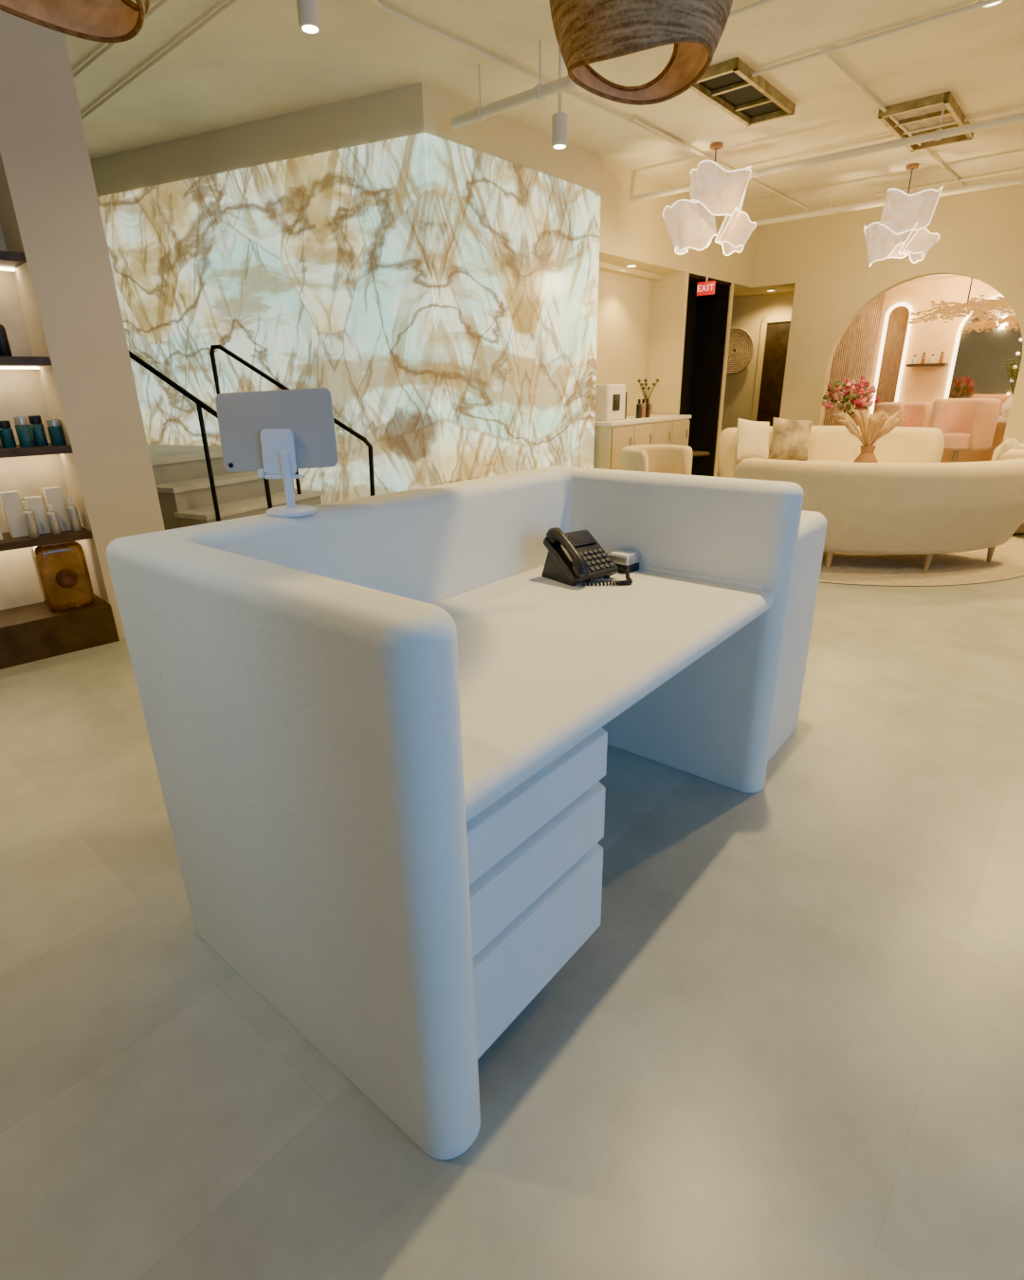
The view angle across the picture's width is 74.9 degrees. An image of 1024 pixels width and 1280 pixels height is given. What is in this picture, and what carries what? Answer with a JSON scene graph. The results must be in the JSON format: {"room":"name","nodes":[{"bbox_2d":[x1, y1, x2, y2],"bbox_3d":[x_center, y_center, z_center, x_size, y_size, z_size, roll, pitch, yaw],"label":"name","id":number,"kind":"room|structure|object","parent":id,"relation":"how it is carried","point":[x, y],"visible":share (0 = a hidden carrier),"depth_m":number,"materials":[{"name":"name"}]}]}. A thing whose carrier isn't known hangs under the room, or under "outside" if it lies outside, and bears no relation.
{"room":"salon","nodes":[
{"label":"salon","id":0,"kind":"room"},
{"bbox_2d":[0,9,164,639],"bbox_3d":[-2.454,-1.663,3.735,0.380,3.300,0.600,-20,28,-41],"label":"wall column","id":1,"kind":"structure","parent":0,"point":[50,214],"depth_m":3.45,"materials":[{"name":"paint"}]},
{"bbox_2d":[0,223,80,609],"bbox_3d":[-3.306,-1.406,3.096,1.800,3.300,0.100,-20,28,-41],"label":"wall niche","id":2,"kind":"object","parent":1,"relation":"in","point":[21,393],"visible":0.33,"depth_m":3.74,"materials":[{"name":"paint"}]},
{"bbox_2d":[0,250,25,271],"bbox_3d":[-3.150,-1.682,2.820,1.786,0.052,0.345,-20,28,-41],"label":"wall shelf","id":3,"kind":"object","parent":2,"relation":"attached to","point":[9,261],"visible":1,"depth_m":3.28,"materials":[{"name":"brown wood"}]},
{"bbox_2d":[0,356,50,368],"bbox_3d":[-3.142,-1.243,2.987,1.786,0.052,0.345,-20,28,-41],"label":"wall shelf","id":4,"kind":"object","parent":2,"relation":"attached to","point":[6,362],"visible":1,"depth_m":3.41,"materials":[{"name":"brown wood"}]},
{"bbox_2d":[0,324,12,356],"bbox_3d":[-2.583,-1.535,3.376,0.060,0.200,0.060,-20,28,-41],"label":"bottle","id":5,"kind":"object","parent":4,"relation":"on","point":[5,348],"visible":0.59,"depth_m":3.38,"materials":[{"name":"black plastic"}]},
{"bbox_2d":[0,442,72,457],"bbox_3d":[-3.135,-0.832,3.143,1.786,0.052,0.345,-20,28,-41],"label":"wall shelf","id":6,"kind":"object","parent":2,"relation":"attached to","point":[35,450],"visible":0.9,"depth_m":3.51,"materials":[{"name":"brown wood"}]},
{"bbox_2d":[0,420,17,448],"bbox_3d":[-2.654,-1.080,3.510,0.064,0.135,0.064,-20,28,-41],"label":"jar","id":7,"kind":"object","parent":6,"relation":"on","point":[7,436],"visible":1,"depth_m":3.49,"materials":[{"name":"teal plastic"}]},
{"bbox_2d":[13,416,34,447],"bbox_3d":[-2.575,-1.098,3.527,0.064,0.155,0.064,-20,28,-41],"label":"jar","id":8,"kind":"object","parent":6,"relation":"on","point":[22,427],"visible":1,"depth_m":3.51,"materials":[{"name":"teal glass"}]},
{"bbox_2d":[27,415,48,445],"bbox_3d":[-2.552,-1.127,3.601,0.064,0.155,0.064,-20,28,-41],"label":"jar","id":9,"kind":"object","parent":6,"relation":"on","point":[37,429],"visible":0.99,"depth_m":3.58,"materials":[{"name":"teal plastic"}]},
{"bbox_2d":[46,419,65,445],"bbox_3d":[-2.473,-1.127,3.625,0.064,0.135,0.064,-20,28,-41],"label":"jar","id":10,"kind":"object","parent":6,"relation":"on","point":[55,430],"visible":1,"depth_m":3.60,"materials":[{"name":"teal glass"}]},
{"bbox_2d":[0,527,92,551],"bbox_3d":[-3.127,-0.397,3.309,1.786,0.052,0.345,-20,28,-41],"label":"wall shelf","id":11,"kind":"object","parent":2,"relation":"attached to","point":[9,542],"visible":0.8,"depth_m":3.64,"materials":[{"name":"brown wood"}]},
{"bbox_2d":[0,490,28,537],"bbox_3d":[-2.696,-0.681,3.625,0.080,0.240,0.060,-19,27,-39],"label":"product box","id":12,"kind":"object","parent":11,"relation":"on","point":[10,502],"visible":0.87,"depth_m":3.60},
{"bbox_2d":[22,501,39,537],"bbox_3d":[-2.604,-0.652,3.613,0.050,0.190,0.050,-20,28,-41],"label":"bottle","id":13,"kind":"object","parent":11,"relation":"on","point":[28,515],"visible":1,"depth_m":3.60,"materials":[{"name":"silver metal"}]},
{"bbox_2d":[22,495,51,534],"bbox_3d":[-2.625,-0.689,3.697,0.080,0.200,0.060,-18,26,-37],"label":"product box","id":14,"kind":"object","parent":11,"relation":"on","point":[35,502],"visible":0.78,"depth_m":3.68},
{"bbox_2d":[46,504,61,534],"bbox_3d":[-2.529,-0.665,3.687,0.050,0.160,0.050,-20,28,-41],"label":"bottle","id":15,"kind":"object","parent":11,"relation":"on","point":[52,517],"visible":1,"depth_m":3.67,"materials":[{"name":"silver metal"}]},
{"bbox_2d":[41,486,72,531],"bbox_3d":[-2.554,-0.734,3.756,0.060,0.240,0.080,18,28,40],"label":"product box","id":16,"kind":"object","parent":11,"relation":"on","point":[53,496],"visible":0.77,"depth_m":3.73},
{"bbox_2d":[66,496,82,531],"bbox_3d":[-2.458,-0.705,3.747,0.050,0.190,0.050,-20,28,-41],"label":"bottle","id":17,"kind":"object","parent":11,"relation":"on","point":[72,511],"visible":1,"depth_m":3.73,"materials":[{"name":"silver metal"}]},
{"bbox_2d":[90,82,424,196],"bbox_3d":[-3.470,-2.695,6.498,6.496,3.300,0.250,9,23,24],"label":"wall","id":18,"kind":"structure","parent":0,"point":[395,113],"depth_m":5.11,"materials":[{"name":"paint"}]},
{"bbox_2d":[97,132,442,504],"bbox_3d":[-3.385,-2.492,6.368,6.211,3.010,0.028,9,23,24],"label":"panel","id":19,"kind":"object","parent":18,"relation":"attached to","point":[315,270],"visible":0.55,"depth_m":5.46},
{"bbox_2d":[0,471,1023,1279],"bbox_3d":[-0.011,-0.616,5.649,22.000,0.100,23.000,-1,21,0],"label":"floor","id":20,"kind":"structure","parent":0,"point":[786,1042],"depth_m":1.50,"materials":[{"name":"concrete"}]},
{"bbox_2d":[0,593,119,669],"bbox_3d":[-3.106,0.089,3.483,1.790,0.225,0.375,-20,28,-41],"label":"plinth","id":21,"kind":"object","parent":20,"relation":"on","point":[31,632],"visible":0.8,"depth_m":3.76,"materials":[{"name":"brown wood"}]},
{"bbox_2d":[30,540,94,610],"bbox_3d":[-2.564,-0.377,3.825,0.244,0.384,0.148,-20,28,-41],"label":"glass vase","id":22,"kind":"object","parent":21,"relation":"on","point":[62,569],"visible":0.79,"depth_m":3.77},
{"bbox_2d":[147,443,322,530],"bbox_3d":[-3.939,-1.183,5.919,5.221,0.900,1.999,9,23,24],"label":"staircase","id":23,"kind":"structure","parent":20,"relation":"on","point":[180,471],"depth_m":5.31,"materials":[{"name":"stone"}]},
{"bbox_2d":[128,350,272,521],"bbox_3d":[-2.412,-1.434,4.821,1.624,1.739,0.036,9,23,24],"label":"handrail","id":24,"kind":"object","parent":23,"relation":"on","point":[200,404],"visible":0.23,"depth_m":4.67,"materials":[{"name":"black metal"}]},
{"bbox_2d":[209,344,375,495],"bbox_3d":[-1.822,-1.565,5.635,1.587,1.745,0.038,9,23,24],"label":"handrail","id":25,"kind":"object","parent":23,"relation":"attached to","point":[219,346],"visible":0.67,"depth_m":5.49,"materials":[{"name":"black metal"}]},
{"bbox_2d":[106,465,827,1159],"bbox_3d":[0.185,0.077,2.146,0.985,1.085,2.200,15,26,37],"label":"reception desk","id":26,"kind":"object","parent":20,"relation":"on","point":[379,736],"visible":0.97,"depth_m":1.41,"materials":[{"name":"paint"}]},
{"bbox_2d":[215,387,338,517],"bbox_3d":[-0.586,-0.465,1.661,0.293,0.299,0.126,-1,21,0],"label":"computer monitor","id":27,"kind":"object","parent":26,"relation":"on","point":[274,434],"visible":1,"depth_m":1.67,"materials":[{"name":"white plastic"}]},
{"bbox_2d":[541,527,632,585],"bbox_3d":[0.268,-0.290,2.255,0.239,0.180,0.278,-16,25,-33],"label":"desk phone","id":28,"kind":"object","parent":26,"relation":"on","point":[573,557],"visible":1,"depth_m":2.24,"materials":[{"name":"black plastic"}]},
{"bbox_2d":[432,566,774,822],"bbox_3d":[0.067,-0.006,1.862,0.815,0.067,1.446,15,26,37],"label":"countertop","id":29,"kind":"structure","parent":26,"relation":"on","point":[544,664],"depth_m":1.67,"materials":[{"name":"paint"}]},
{"bbox_2d":[607,549,639,573],"bbox_3d":[0.399,-0.280,2.383,0.084,0.063,0.092,-20,28,-41],"label":"box","id":30,"kind":"object","parent":26,"relation":"on","point":[627,561],"visible":0.81,"depth_m":2.35,"materials":[{"name":"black plastic"}]},
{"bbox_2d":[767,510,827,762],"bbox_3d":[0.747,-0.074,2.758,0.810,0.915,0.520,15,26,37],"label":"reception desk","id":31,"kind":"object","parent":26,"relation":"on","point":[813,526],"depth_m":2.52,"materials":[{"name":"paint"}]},
{"bbox_2d":[593,414,691,470],"bbox_3d":[1.356,-2.025,7.716,0.618,1.020,1.760,16,27,38],"label":"cabinet","id":32,"kind":"object","parent":20,"relation":"on","point":[611,437],"depth_m":7.11,"materials":[{"name":"paint"}]},
{"bbox_2d":[594,384,627,420],"bbox_3d":[1.017,-2.540,7.144,0.335,0.360,0.460,16,27,38],"label":"coffee machine","id":33,"kind":"object","parent":32,"relation":"on","point":[611,399],"visible":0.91,"depth_m":6.97,"materials":[{"name":"white plastic"}]},
{"bbox_2d":[636,399,641,418],"bbox_3d":[1.404,-2.559,7.403,0.060,0.200,0.060,-20,28,-41],"label":"bottle","id":34,"kind":"object","parent":32,"relation":"on","point":[639,405],"visible":0.98,"depth_m":7.38,"materials":[{"name":"black plastic"}]},
{"bbox_2d":[594,414,691,426],"bbox_3d":[1.341,-2.485,7.547,0.600,0.040,1.760,16,27,38],"label":"countertop","id":35,"kind":"structure","parent":32,"relation":"on","point":[631,419],"depth_m":7.31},
{"bbox_2d":[640,399,645,418],"bbox_3d":[1.463,-2.585,7.466,0.060,0.200,0.060,-20,28,-41],"label":"bottle","id":36,"kind":"object","parent":32,"relation":"on","point":[643,414],"visible":0.89,"depth_m":7.45,"materials":[{"name":"ceramic"}]},
{"bbox_2d":[637,379,658,417],"bbox_3d":[1.520,-2.772,7.666,0.230,0.406,0.244,16,27,38],"label":"vase","id":37,"kind":"object","parent":32,"relation":"on","point":[638,380],"visible":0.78,"depth_m":7.63,"materials":[{"name":"ceramic"}]},
{"bbox_2d":[645,398,650,417],"bbox_3d":[1.521,-2.610,7.530,0.060,0.200,0.060,-20,28,-41],"label":"bottle","id":38,"kind":"object","parent":32,"relation":"on","point":[648,405],"visible":0.9,"depth_m":7.51,"materials":[{"name":"glass"}]},
{"bbox_2d":[691,450,709,474],"bbox_3d":[2.087,-1.881,7.858,0.400,0.625,0.400,-1,21,0],"label":"side table","id":39,"kind":"object","parent":20,"relation":"on","point":[694,453],"visible":0.26,"depth_m":7.65,"materials":[{"name":"brown wood"}]},
{"bbox_2d":[876,402,932,427],"bbox_3d":[5.633,-2.921,9.817,0.759,1.060,0.630,-11,23,-24],"label":"salon chair","id":40,"kind":"object","parent":20,"relation":"on","point":[919,413],"visible":0.45,"depth_m":9.65,"materials":[{"name":"fabric"}]},
{"bbox_2d":[819,535,1023,585],"bbox_3d":[2.933,-0.988,6.330,3.400,0.011,3.400,-1,21,0],"label":"round rug","id":41,"kind":"object","parent":20,"relation":"on","point":[1007,561],"visible":0.19,"depth_m":5.16,"materials":[{"name":"fabric"}]},
{"bbox_2d":[620,444,692,475],"bbox_3d":[1.349,-1.441,6.461,0.679,0.820,0.580,-13,24,-28],"label":"armchair","id":42,"kind":"object","parent":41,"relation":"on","point":[673,459],"visible":0.31,"depth_m":6.39,"materials":[{"name":"beige fabric"}]},
{"bbox_2d":[717,425,944,477],"bbox_3d":[3.334,-1.806,7.183,2.199,0.898,1.022,5,22,16],"label":"curved sofa","id":43,"kind":"object","parent":41,"relation":"on","point":[826,443],"visible":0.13,"depth_m":7.22,"materials":[{"name":"beige fabric"}]},
{"bbox_2d":[736,418,769,460],"bbox_3d":[2.559,-2.111,7.097,0.475,0.468,0.187,-9,22,-20],"label":"cushion","id":44,"kind":"object","parent":43,"relation":"on","point":[753,436],"visible":0.94,"depth_m":7.02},
{"bbox_2d":[768,417,812,460],"bbox_3d":[2.991,-2.151,7.183,0.470,0.460,0.185,-1,21,-1],"label":"cushion","id":45,"kind":"object","parent":43,"relation":"on","point":[790,440],"visible":1,"depth_m":7.12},
{"bbox_2d":[791,459,883,462],"bbox_3d":[3.304,-1.735,7.100,1.799,0.270,0.810,5,22,16],"label":"seat cushion","id":46,"kind":"object","parent":43,"relation":"on","point":[841,461],"depth_m":7.24,"materials":[{"name":"beige fabric"}]},
{"bbox_2d":[732,457,1023,570],"bbox_3d":[2.863,-1.021,5.267,2.215,0.808,1.116,-1,21,0],"label":"curved sofa","id":47,"kind":"object","parent":41,"relation":"on","point":[879,508],"visible":0.73,"depth_m":4.82,"materials":[{"name":"beige fabric"}]},
{"bbox_2d":[991,443,1023,533],"bbox_3d":[4.773,-1.412,6.260,0.730,0.767,0.839,11,24,28],"label":"armchair","id":48,"kind":"object","parent":41,"relation":"on","point":[1012,453],"visible":0.13,"depth_m":6.18,"materials":[{"name":"beige fabric"}]},
{"bbox_2d":[1000,437,1020,458],"bbox_3d":[4.631,-1.676,6.220,0.171,0.430,0.440,10,23,26],"label":"cushion","id":49,"kind":"object","parent":48,"relation":"on","point":[1007,445],"visible":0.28,"depth_m":6.06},
{"bbox_3d":[3.130,-1.132,6.117,0.800,0.400,0.800,-1,21,0],"label":"coffee table","id":50,"kind":"object","parent":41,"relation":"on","visible":0},
{"bbox_2d":[833,403,908,462],"bbox_3d":[3.111,-1.679,5.901,0.686,0.778,0.617,-1,21,0],"label":"pampas vase","id":51,"kind":"object","parent":50,"relation":"on","point":[871,429],"visible":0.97,"depth_m":5.83,"materials":[{"name":"ceramic"}]},
{"bbox_2d":[929,398,1001,462],"bbox_3d":[6.053,-2.657,9.017,0.630,1.120,0.759,-10,23,-23],"label":"salon chair","id":52,"kind":"object","parent":20,"relation":"on","point":[965,424],"visible":0.8,"depth_m":8.89,"materials":[{"name":"fabric"}]},
{"bbox_2d":[997,416,1007,421],"bbox_3d":[7.045,-2.842,9.852,2.899,0.840,0.390,16,27,38],"label":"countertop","id":53,"kind":"structure","parent":20,"relation":"on","point":[1000,418],"depth_m":9.52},
{"bbox_2d":[1001,355,1020,417],"bbox_3d":[7.130,-3.577,9.445,0.418,0.818,0.407,-1,21,0],"label":"vase","id":54,"kind":"object","parent":53,"relation":"on","point":[1006,406],"visible":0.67,"depth_m":9.47,"materials":[{"name":"white ceramic"}]},
{"bbox_3d":[4.023,-2.067,8.207,0.520,0.660,0.520,-1,21,0],"label":"pedestal table","id":55,"kind":"object","parent":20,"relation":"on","visible":0},
{"bbox_2d":[822,376,882,425],"bbox_3d":[4.008,-2.729,7.957,0.604,0.755,0.622,-1,21,0],"label":"flower arrangement","id":56,"kind":"object","parent":55,"relation":"on","point":[860,404],"visible":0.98,"depth_m":7.80,"materials":[{"name":"plant"}]},
{"bbox_2d":[64,0,1023,220],"bbox_3d":[-0.068,-3.794,4.442,22.000,0.100,23.000,-1,21,0],"label":"ceiling","id":57,"kind":"structure","parent":0,"point":[254,62],"depth_m":4.44,"materials":[{"name":"paint"}]},
{"bbox_2d":[0,0,149,42],"bbox_3d":[-1.003,-1.908,1.260,0.467,1.134,0.467,-1,21,0],"label":"pendant lamp","id":58,"kind":"object","parent":57,"relation":"hanging from","point":[101,21],"visible":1,"depth_m":1.60,"materials":[{"name":"brown wood"}]},
{"bbox_2d":[73,0,170,79],"bbox_3d":[-1.840,-3.324,3.501,3.126,0.024,0.024,16,27,38],"label":"conduit","id":59,"kind":"object","parent":57,"relation":"attached to","point":[161,3],"visible":0.48,"depth_m":3.93,"materials":[{"name":"metal"}]},
{"bbox_2d":[81,0,239,120],"bbox_3d":[-2.154,-3.537,4.076,3.214,0.024,0.024,17,27,39],"label":"conduit","id":60,"kind":"object","parent":57,"relation":"attached to","point":[230,3],"visible":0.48,"depth_m":4.00,"materials":[{"name":"metal"}]},
{"bbox_2d":[296,0,321,33],"bbox_3d":[-0.955,-3.036,3.098,0.100,0.333,0.100,-1,21,0],"label":"track spotlight","id":61,"kind":"object","parent":57,"relation":"hanging from","point":[308,10],"visible":1,"depth_m":3.11,"materials":[{"name":"white metal"}]},
{"bbox_2d":[370,0,382,9],"bbox_3d":[-1.024,-3.018,2.655,0.024,0.024,2.030,6,22,18],"label":"conduit","id":62,"kind":"object","parent":57,"relation":"attached to","point":[376,3],"visible":1,"depth_m":3.52,"materials":[{"name":"metal"}]},
{"bbox_2d":[450,40,576,128],"bbox_3d":[-0.018,-3.492,4.194,0.986,0.290,0.080,16,27,37],"label":"ceiling pipe","id":63,"kind":"object","parent":57,"relation":"hanging from","point":[539,92],"visible":0.95,"depth_m":4.18,"materials":[{"name":"metal"}]},
{"bbox_2d":[380,3,682,146],"bbox_3d":[0.377,-3.796,4.637,0.024,0.024,3.177,17,27,40],"label":"conduit","id":64,"kind":"object","parent":57,"relation":"attached to","point":[385,9],"visible":0.97,"depth_m":4.17,"materials":[{"name":"metal"}]},
{"bbox_2d":[551,48,567,148],"bbox_3d":[0.299,-3.377,4.175,0.100,0.503,0.100,-1,21,0],"label":"track spotlight","id":65,"kind":"object","parent":57,"relation":"hanging from","point":[559,120],"visible":0.97,"depth_m":4.19,"materials":[{"name":"white metal"}]},
{"bbox_2d":[548,0,733,105],"bbox_3d":[0.316,-2.001,1.521,0.464,1.191,0.464,-12,23,-27],"label":"pendant lamp","id":66,"kind":"object","parent":57,"relation":"hanging from","point":[587,31],"visible":1,"depth_m":1.60,"materials":[{"name":"brown wood"}]},
{"bbox_2d":[662,142,756,255],"bbox_3d":[1.753,-3.878,5.917,0.812,0.851,0.439,4,21,13],"label":"pendant","id":67,"kind":"object","parent":57,"relation":"hanging from","point":[715,191],"visible":1,"depth_m":5.82,"materials":[{"name":"white"}]},
{"bbox_2d":[631,116,808,210],"bbox_3d":[2.219,-4.546,6.525,0.024,0.024,3.970,16,27,38],"label":"conduit","id":68,"kind":"object","parent":57,"relation":"attached to","point":[633,118],"visible":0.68,"depth_m":5.93,"materials":[{"name":"metal"}]},
{"bbox_2d":[690,56,795,126],"bbox_3d":[1.631,-3.846,4.723,0.360,0.060,1.050,16,27,38],"label":"ceiling vent","id":69,"kind":"object","parent":57,"relation":"attached to","point":[730,85],"visible":0.88,"depth_m":4.69,"materials":[{"name":"gold metal"}]},
{"bbox_2d":[728,0,775,18],"bbox_3d":[1.842,-3.261,3.160,2.691,0.024,0.024,17,27,39],"label":"conduit","id":70,"kind":"object","parent":57,"relation":"attached to","point":[759,3],"visible":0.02,"depth_m":3.62,"materials":[{"name":"metal"}]},
{"bbox_2d":[628,103,1023,202],"bbox_3d":[3.132,-3.810,4.875,5.289,0.286,0.072,16,27,38],"label":"ceiling pipe","id":71,"kind":"object","parent":57,"relation":"hanging from","point":[940,134],"visible":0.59,"depth_m":5.17,"materials":[{"name":"metal"}]},
{"bbox_2d":[751,0,1002,76],"bbox_3d":[2.408,-3.495,3.749,2.211,0.024,0.024,16,27,38],"label":"conduit","id":72,"kind":"object","parent":57,"relation":"attached to","point":[985,2],"visible":0.88,"depth_m":3.94,"materials":[{"name":"metal"}]},
{"bbox_2d":[746,105,1023,167],"bbox_3d":[4.080,-3.941,4.843,4.892,0.024,0.024,16,27,38],"label":"conduit","id":73,"kind":"object","parent":57,"relation":"attached to","point":[1021,106],"visible":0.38,"depth_m":5.63,"materials":[{"name":"metal"}]},
{"bbox_2d":[751,171,1023,226],"bbox_3d":[4.629,-4.274,6.030,4.993,0.288,0.076,16,27,37],"label":"ceiling pipe","id":74,"kind":"object","parent":57,"relation":"hanging from","point":[1019,180],"visible":0.92,"depth_m":6.84,"materials":[{"name":"metal"}]},
{"bbox_2d":[823,53,965,185],"bbox_3d":[3.499,-4.276,5.754,0.024,0.024,4.672,17,27,39],"label":"conduit","id":75,"kind":"object","parent":57,"relation":"attached to","point":[829,56],"visible":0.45,"depth_m":4.88,"materials":[{"name":"metal"}]},
{"bbox_2d":[863,163,943,266],"bbox_3d":[3.848,-4.169,6.584,0.407,0.852,0.756,-17,26,-36],"label":"pendant","id":76,"kind":"object","parent":57,"relation":"hanging from","point":[903,212],"visible":1,"depth_m":6.47,"materials":[{"name":"white"}]},
{"bbox_2d":[877,91,973,151],"bbox_3d":[3.317,-4.107,5.330,0.460,0.060,1.100,16,27,38],"label":"air vent","id":77,"kind":"object","parent":57,"relation":"attached to","point":[926,111],"visible":0.76,"depth_m":5.18,"materials":[{"name":"gold metal"}]},
{"bbox_2d":[876,167,1023,196],"bbox_3d":[4.817,-4.664,6.712,2.126,0.024,0.024,16,27,38],"label":"conduit","id":78,"kind":"object","parent":57,"relation":"attached to","point":[1018,170],"visible":1,"depth_m":6.87,"materials":[{"name":"metal"}]},
{"bbox_2d":[979,0,1005,8],"bbox_3d":[2.618,-3.483,3.648,0.140,0.008,0.140,-1,21,0],"label":"recessed light","id":79,"kind":"object","parent":57,"relation":"in","point":[1002,1],"visible":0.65,"depth_m":3.68,"materials":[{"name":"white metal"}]},
{"bbox_2d":[421,82,758,289],"bbox_3d":[1.205,-3.065,7.251,0.300,3.300,5.848,16,27,38],"label":"wall","id":80,"kind":"structure","parent":0,"point":[637,233],"depth_m":6.34,"materials":[{"name":"paint"}]},
{"bbox_2d":[424,132,600,484],"bbox_3d":[0.124,-2.372,5.885,0.028,3.010,2.154,16,27,38],"label":"panel","id":81,"kind":"object","parent":80,"relation":"attached to","point":[515,247],"visible":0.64,"depth_m":5.59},
{"bbox_2d":[624,264,638,267],"bbox_3d":[1.265,-3.963,7.088,0.140,0.008,0.140,-1,21,0],"label":"recessed light","id":82,"kind":"object","parent":80,"relation":"in","point":[627,265],"visible":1,"depth_m":7.08,"materials":[{"name":"white metal"}]},
{"bbox_2d":[678,273,731,476],"bbox_3d":[2.231,-3.236,8.638,0.490,2.600,1.200,16,27,38],"label":"door","id":83,"kind":"structure","parent":80,"relation":"in","point":[706,315],"depth_m":8.92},
{"bbox_2d":[696,275,715,295],"bbox_3d":[2.297,-4.192,7.912,0.220,0.200,0.035,16,27,38],"label":"exit sign","id":84,"kind":"object","parent":80,"relation":"hanging from","point":[705,287],"visible":1,"depth_m":7.91,"materials":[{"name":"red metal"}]},
{"bbox_2d":[713,282,734,476],"bbox_3d":[2.596,-3.395,9.109,0.600,2.550,0.070,16,27,38],"label":"trim","id":85,"kind":"structure","parent":80,"relation":"attached to","point":[732,283],"depth_m":8.84,"materials":[{"name":"paint"}]},
{"bbox_2d":[595,270,653,416],"bbox_3d":[1.037,-2.823,7.678,0.130,2.550,1.819,16,27,38],"label":"wall","id":86,"kind":"structure","parent":0,"point":[625,302],"depth_m":7.64,"materials":[{"name":"paint"}]},
{"bbox_2d":[598,261,662,280],"bbox_3d":[1.081,-4.010,7.210,0.250,0.100,1.879,16,27,38],"label":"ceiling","id":87,"kind":"structure","parent":86,"relation":"attached to","point":[603,266],"depth_m":7.27,"materials":[{"name":"paint"}]},
{"bbox_2d":[647,272,689,414],"bbox_3d":[1.807,-3.041,8.214,0.550,2.550,0.060,16,27,38],"label":"wall","id":88,"kind":"structure","parent":0,"point":[669,294],"depth_m":7.94,"materials":[{"name":"paint"}]},
{"bbox_2d":[720,291,794,433],"bbox_3d":[3.547,-4.108,10.731,2.949,2.700,0.100,16,27,38],"label":"wall","id":89,"kind":"structure","parent":0,"point":[748,312],"depth_m":10.36,"materials":[{"name":"paint"}]},
{"bbox_2d":[726,327,754,374],"bbox_3d":[3.458,-4.508,10.435,0.669,0.669,0.086,16,27,38],"label":"woven wall basket","id":90,"kind":"object","parent":89,"relation":"attached to","point":[740,340],"visible":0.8,"depth_m":10.36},
{"bbox_2d":[732,284,795,296],"bbox_3d":[3.055,-5.125,9.797,2.899,0.080,1.290,16,27,38],"label":"ceiling","id":91,"kind":"structure","parent":89,"relation":"attached to","point":[750,291],"depth_m":9.66,"materials":[{"name":"paint"}]},
{"bbox_2d":[750,314,791,420],"bbox_3d":[4.099,-3.719,10.272,0.760,2.280,0.070,16,27,38],"label":"trim","id":92,"kind":"structure","parent":89,"relation":"attached to","point":[779,319],"depth_m":10.24,"materials":[{"name":"paint"}]},
{"bbox_2d":[756,321,790,426],"bbox_3d":[4.103,-3.683,10.290,0.600,2.200,0.040,16,27,38],"label":"door","id":93,"kind":"structure","parent":89,"relation":"in","point":[777,339],"depth_m":10.20,"materials":[{"name":"brown wood"}]},
{"bbox_2d":[752,183,1023,443],"bbox_3d":[6.499,-2.946,6.685,8.497,3.300,0.160,16,27,38],"label":"wall","id":94,"kind":"structure","parent":0,"point":[981,232],"depth_m":8.10,"materials":[{"name":"paint"}]},
{"bbox_2d":[865,276,1006,462],"bbox_3d":[7.871,-3.751,9.164,6.798,3.000,0.100,16,27,38],"label":"wall","id":95,"kind":"structure","parent":0,"point":[919,384],"depth_m":10.17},
{"bbox_2d":[869,302,913,414],"bbox_3d":[5.965,-4.405,10.516,0.392,1.626,0.056,16,27,38],"label":"arched mirror","id":96,"kind":"object","parent":95,"relation":"attached to","point":[896,329],"visible":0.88,"depth_m":10.49,"materials":[{"name":"clear glass"}]},
{"bbox_2d":[905,363,948,366],"bbox_3d":[6.313,-4.184,10.179,0.520,0.040,0.235,16,27,38],"label":"wall shelf","id":97,"kind":"object","parent":95,"relation":"attached to","point":[922,364],"visible":1,"depth_m":10.09,"materials":[{"name":"brown wood"}]},
{"bbox_2d":[920,352,925,364],"bbox_3d":[6.248,-4.283,10.161,0.050,0.160,0.050,-20,28,-41],"label":"bottle","id":98,"kind":"object","parent":97,"relation":"on","point":[923,355],"visible":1,"depth_m":10.15,"materials":[{"name":"ceramic"}]},
{"bbox_2d":[938,351,944,363],"bbox_3d":[6.431,-4.230,10.014,0.050,0.160,0.050,-20,28,-41],"label":"bottle","id":99,"kind":"object","parent":97,"relation":"on","point":[941,355],"visible":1,"depth_m":10.00,"materials":[{"name":"ceramic"}]},
{"bbox_2d":[906,274,966,282],"bbox_3d":[7.155,-4.494,7.519,6.198,0.080,2.739,16,27,38],"label":"ceiling","id":100,"kind":"structure","parent":95,"relation":"attached to","point":[941,276],"depth_m":9.72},
{"bbox_2d":[944,293,1022,415],"bbox_3d":[6.965,-4.115,9.706,1.002,1.626,0.067,16,27,38],"label":"arched mirror","id":101,"kind":"object","parent":95,"relation":"attached to","point":[982,348],"visible":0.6,"depth_m":9.77,"materials":[{"name":"clear glass"}]},
{"bbox_2d":[908,277,1014,324],"bbox_3d":[5.765,-4.413,8.445,1.272,0.682,0.805,16,27,38],"label":"chandelier","id":102,"kind":"object","parent":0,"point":[975,306],"visible":0.95,"depth_m":8.49,"materials":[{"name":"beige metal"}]},
{"bbox_3d":[4.851,-3.957,9.848,1.853,3.000,2.124,-1,21,0],"label":"wall","id":103,"kind":"structure","parent":0,"visible":0},
{"bbox_2d":[822,292,884,425],"bbox_3d":[4.935,-3.816,9.894,0.048,2.700,2.554,16,27,38],"label":"wall panel","id":104,"kind":"object","parent":103,"relation":"attached to","point":[854,355],"depth_m":9.89,"materials":[{"name":"brown wood"}]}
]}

